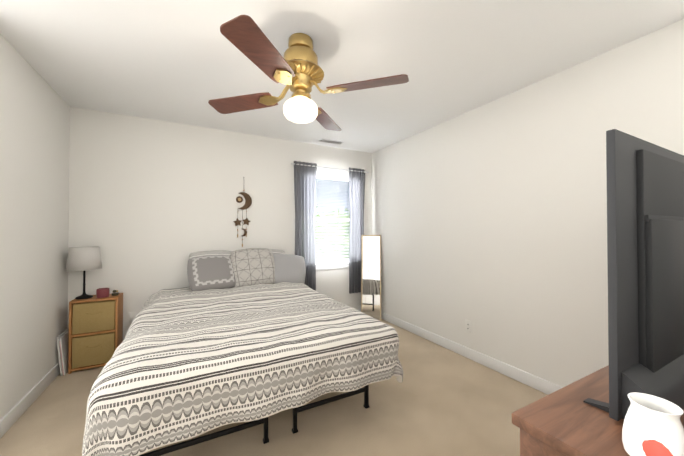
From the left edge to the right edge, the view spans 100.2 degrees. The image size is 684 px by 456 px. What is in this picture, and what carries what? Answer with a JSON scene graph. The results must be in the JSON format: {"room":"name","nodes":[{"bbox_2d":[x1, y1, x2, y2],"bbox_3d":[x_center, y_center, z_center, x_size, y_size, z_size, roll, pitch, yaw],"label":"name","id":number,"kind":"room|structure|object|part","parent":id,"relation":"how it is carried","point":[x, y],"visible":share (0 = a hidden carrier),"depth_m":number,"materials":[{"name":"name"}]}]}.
{"room":"bedroom","nodes":[
{"label":"bedroom","id":0,"kind":"room"},
{"bbox_2d":[0,34,69,419],"bbox_3d":[-1.770,0.040,1.017,0.140,2.440,4.050,0,-1,-28],"label":"wall","id":1,"kind":"structure","parent":0,"point":[34,162],"depth_m":2.06,"materials":[{"name":"white paint"}]},
{"bbox_2d":[0,362,59,437],"bbox_3d":[-1.700,1.210,1.040,0.017,0.100,3.770,0,-1,-28],"label":"baseboard","id":2,"kind":"structure","parent":1,"relation":"attached to","point":[10,418],"depth_m":2.00,"materials":[{"name":"white wood"}]},
{"bbox_2d":[68,106,371,340],"bbox_3d":[-1.105,0.070,3.586,3.450,2.440,0.140,0,-1,-28],"label":"wall","id":3,"kind":"structure","parent":0,"point":[153,204],"depth_m":3.11,"materials":[{"name":"white paint"}]},
{"bbox_2d":[128,312,136,323],"bbox_3d":[-2.151,0.922,2.935,0.072,0.116,0.008,0,-1,-28],"label":"electrical outlet","id":4,"kind":"object","parent":3,"relation":"attached to","point":[131,315],"visible":0.65,"depth_m":2.93,"materials":[{"name":"white plastic"}]},
{"bbox_2d":[233,177,251,246],"bbox_3d":[-1.199,-0.192,3.448,0.213,0.850,0.021,0,-1,-28],"label":"decor","id":5,"kind":"object","parent":3,"relation":"hanging from","point":[248,201],"visible":1,"depth_m":3.45,"materials":[{"name":"brown"}]},
{"bbox_2d":[291,161,368,293],"bbox_3d":[-0.137,0.032,3.982,1.196,1.805,0.073,0,-1,-28],"label":"curtain","id":6,"kind":"object","parent":3,"relation":"attached to","point":[305,174],"visible":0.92,"depth_m":3.84,"materials":[{"name":"grey fabric"}]},
{"bbox_3d":[-0.479,0.030,3.784,0.330,1.805,0.047,0,-1,-28],"label":"panel","id":7,"kind":"part","parent":6,"relation":"part of","materials":[{"name":"grey fabric"}]},
{"bbox_3d":[-0.139,-0.830,3.996,1.196,0.050,0.062,0,-1,-28],"label":"rod","id":8,"kind":"part","parent":6,"relation":"part of","materials":[{"name":"silver metal"}]},
{"bbox_3d":[0.222,0.034,4.158,0.280,1.805,0.046,0,-1,-28],"label":"panel","id":9,"kind":"part","parent":6,"relation":"part of","materials":[{"name":"grey fabric"}]},
{"bbox_2d":[315,174,349,269],"bbox_3d":[-0.170,-0.082,4.077,1.020,1.325,0.156,0,-1,-28],"label":"window","id":10,"kind":"structure","parent":3,"relation":"in","point":[332,265],"depth_m":4.08,"materials":[{"name":"white glass"}]},
{"bbox_2d":[315,175,349,261],"bbox_3d":[-0.158,-0.126,4.055,0.900,1.200,0.058,0,-1,-28],"label":"window blinds","id":11,"kind":"object","parent":10,"relation":"attached to","point":[332,179],"visible":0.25,"depth_m":4.06,"materials":[{"name":"white plastic"}]},
{"bbox_2d":[0,319,547,455],"bbox_3d":[-0.186,1.319,1.846,3.730,0.100,4.050,0,-1,-28],"label":"floor","id":12,"kind":"structure","parent":0,"point":[439,400],"depth_m":1.89,"materials":[{"name":"carpet"}]},
{"bbox_2d":[56,328,68,375],"bbox_3d":[-2.485,1.109,2.578,0.058,0.338,0.260,0,-1,-28],"label":"folders","id":13,"kind":"object","parent":12,"relation":"on","point":[63,344],"visible":0.62,"depth_m":2.49,"materials":[{"name":"white paper"}]},
{"bbox_2d":[68,293,122,373],"bbox_3d":[-2.298,0.965,2.688,0.340,0.630,0.264,0,-1,-28],"label":"nightstand","id":14,"kind":"object","parent":12,"relation":"on","point":[95,332],"visible":0.88,"depth_m":2.59,"materials":[{"name":"orange wood"}]},
{"bbox_2d":[66,247,101,299],"bbox_3d":[-2.387,0.412,2.650,0.252,0.470,0.252,0,-1,-28],"label":"lamp","id":15,"kind":"object","parent":14,"relation":"on","point":[84,259],"visible":1,"depth_m":2.58,"materials":[{"name":"white fabric"}]},
{"bbox_3d":[-2.387,0.419,2.650,0.206,0.457,0.206,0,-1,-28],"label":"stem","id":16,"kind":"part","parent":15,"relation":"part of","materials":[{"name":"black metal"}]},
{"bbox_3d":[-2.387,0.280,2.651,0.252,0.205,0.252,0,-1,-28],"label":"lamp shade","id":17,"kind":"part","parent":15,"relation":"part of","materials":[{"name":"grey fabric"}]},
{"bbox_2d":[96,288,109,297],"bbox_3d":[-2.240,0.608,2.680,0.096,0.080,0.096,0,-1,-28],"label":"candle","id":18,"kind":"object","parent":14,"relation":"on","point":[102,292],"visible":0.98,"depth_m":2.65,"materials":[{"name":"red wax"}]},
{"bbox_2d":[111,290,118,295],"bbox_3d":[-2.184,0.622,2.755,0.060,0.053,0.058,0,-1,-28],"label":"trinket","id":19,"kind":"object","parent":14,"relation":"on","point":[114,293],"visible":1,"depth_m":2.74,"materials":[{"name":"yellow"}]},
{"bbox_2d":[82,248,402,455],"bbox_3d":[-0.806,0.747,2.393,1.701,1.059,2.143,0,-1,-28],"label":"bed","id":20,"kind":"object","parent":12,"relation":"on","point":[256,336],"visible":1,"depth_m":1.59,"materials":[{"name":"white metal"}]},
{"bbox_2d":[187,255,235,290],"bbox_3d":[-1.316,0.457,2.914,0.484,0.353,0.342,0,-1,-28],"label":"pillow","id":21,"kind":"object","parent":20,"relation":"on","point":[211,271],"depth_m":2.84,"materials":[{"name":"grey fabric"}]},
{"bbox_2d":[231,248,274,287],"bbox_3d":[-0.959,0.429,3.116,0.500,0.412,0.340,0,-1,-28],"label":"pillow","id":22,"kind":"object","parent":20,"relation":"on","point":[251,266],"depth_m":3.03,"materials":[{"name":"beige fabric"}]},
{"bbox_3d":[-0.804,1.100,2.414,1.490,0.352,1.990,0,-1,-28],"label":"frame","id":23,"kind":"part","parent":20,"relation":"part of","materials":[{"name":"black metal"}]},
{"bbox_2d":[273,254,305,283],"bbox_3d":[-0.623,0.471,3.249,0.462,0.346,0.336,0,-1,-28],"label":"pillow","id":24,"kind":"object","parent":20,"relation":"on","point":[287,268],"depth_m":3.18,"materials":[{"name":"grey fabric"}]},
{"bbox_2d":[361,235,380,320],"bbox_3d":[0.413,0.697,4.049,0.280,1.196,0.141,0,-1,7],"label":"mirror","id":25,"kind":"object","parent":12,"relation":"on","point":[371,275],"visible":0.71,"depth_m":4.05,"materials":[{"name":"white mirror"}]},
{"bbox_2d":[512,365,683,455],"bbox_3d":[1.255,0.866,0.905,1.622,0.785,0.504,0,-1,-28],"label":"dresser","id":26,"kind":"object","parent":12,"relation":"on","point":[566,421],"visible":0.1,"depth_m":0.70,"materials":[{"name":"brown wood"}]},
{"bbox_2d":[583,129,683,420],"bbox_3d":[1.203,0.118,0.966,1.230,0.708,0.185,0,-1,-28],"label":"tv","id":27,"kind":"object","parent":26,"relation":"on","point":[645,220],"visible":0.92,"depth_m":0.73,"materials":[{"name":"grey plastic"}]},
{"bbox_2d":[622,392,683,455],"bbox_3d":[0.632,0.411,0.578,0.095,0.114,0.095,0,-1,-28],"label":"vase","id":28,"kind":"object","parent":26,"relation":"on","point":[652,425],"visible":1,"depth_m":0.56,"materials":[{"name":"ceramic"}]},
{"bbox_2d":[0,0,683,152],"bbox_3d":[-0.186,-1.220,1.876,3.730,0.100,4.050,0,-1,-28],"label":"ceiling","id":29,"kind":"structure","parent":0,"point":[181,61],"depth_m":1.90,"materials":[{"name":"white paint"}]},
{"bbox_2d":[208,15,408,130],"bbox_3d":[-0.257,-0.919,1.784,1.002,0.504,1.002,0,-1,-28],"label":"ceiling fan","id":30,"kind":"object","parent":29,"relation":"hanging from","point":[297,70],"visible":1,"depth_m":1.69,"materials":[{"name":"brown wood"}]},
{"bbox_3d":[-0.620,-0.859,1.893,0.466,0.098,0.466,0,-1,-28],"label":"blade","id":31,"kind":"part","parent":30,"relation":"part of","materials":[{"name":"brown wood"}]},
{"bbox_3d":[-0.368,-0.865,1.420,0.466,0.098,0.466,0,-1,-28],"label":"blade","id":32,"kind":"part","parent":30,"relation":"part of","materials":[{"name":"brown wood"}]},
{"bbox_3d":[-0.257,-0.739,1.782,0.216,0.145,0.216,0,-1,-28],"label":"globe","id":33,"kind":"part","parent":30,"relation":"part of","materials":[{"name":"white glass"}]},
{"bbox_3d":[-0.257,-0.926,1.784,0.292,0.490,0.292,0,-1,-28],"label":"motor","id":34,"kind":"part","parent":30,"relation":"part of","materials":[{"name":"gold metal"}]},
{"bbox_3d":[-0.147,-0.856,2.146,0.466,0.098,0.466,0,-1,-28],"label":"blade","id":35,"kind":"part","parent":30,"relation":"part of","materials":[{"name":"brown wood"}]},
{"bbox_3d":[0.106,-0.862,1.672,0.466,0.098,0.466,0,-1,-28],"label":"blade","id":36,"kind":"part","parent":30,"relation":"part of","materials":[{"name":"brown wood"}]},
{"bbox_2d":[319,138,342,144],"bbox_3d":[-0.143,-1.141,3.785,0.320,0.012,0.120,0,-1,-28],"label":"ceiling vent","id":37,"kind":"object","parent":29,"relation":"in","point":[330,141],"visible":1,"depth_m":3.77,"materials":[{"name":"silver metal"}]},
{"bbox_2d":[372,19,683,386],"bbox_3d":[1.398,0.060,2.705,0.140,2.440,4.050,0,-1,-28],"label":"wall","id":38,"kind":"structure","parent":0,"point":[489,220],"depth_m":2.35,"materials":[{"name":"white paint"}]},
{"bbox_2d":[465,320,471,332],"bbox_3d":[1.246,0.971,2.823,0.008,0.116,0.072,0,-1,-28],"label":"electrical outlet","id":39,"kind":"object","parent":38,"relation":"attached to","point":[468,326],"visible":1,"depth_m":2.82,"materials":[{"name":"white plastic"}]},
{"bbox_2d":[381,311,562,394],"bbox_3d":[1.329,1.229,2.654,0.017,0.100,3.770,0,-1,-28],"label":"baseboard","id":40,"kind":"structure","parent":38,"relation":"attached to","point":[533,381],"depth_m":2.68,"materials":[{"name":"white wood"}]},
{"label":"outside","id":41,"kind":"structure","parent":0,"visible":0},
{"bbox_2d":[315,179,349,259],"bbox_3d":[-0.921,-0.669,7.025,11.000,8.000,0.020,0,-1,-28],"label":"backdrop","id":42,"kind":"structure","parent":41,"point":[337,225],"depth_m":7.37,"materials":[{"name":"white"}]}
]}

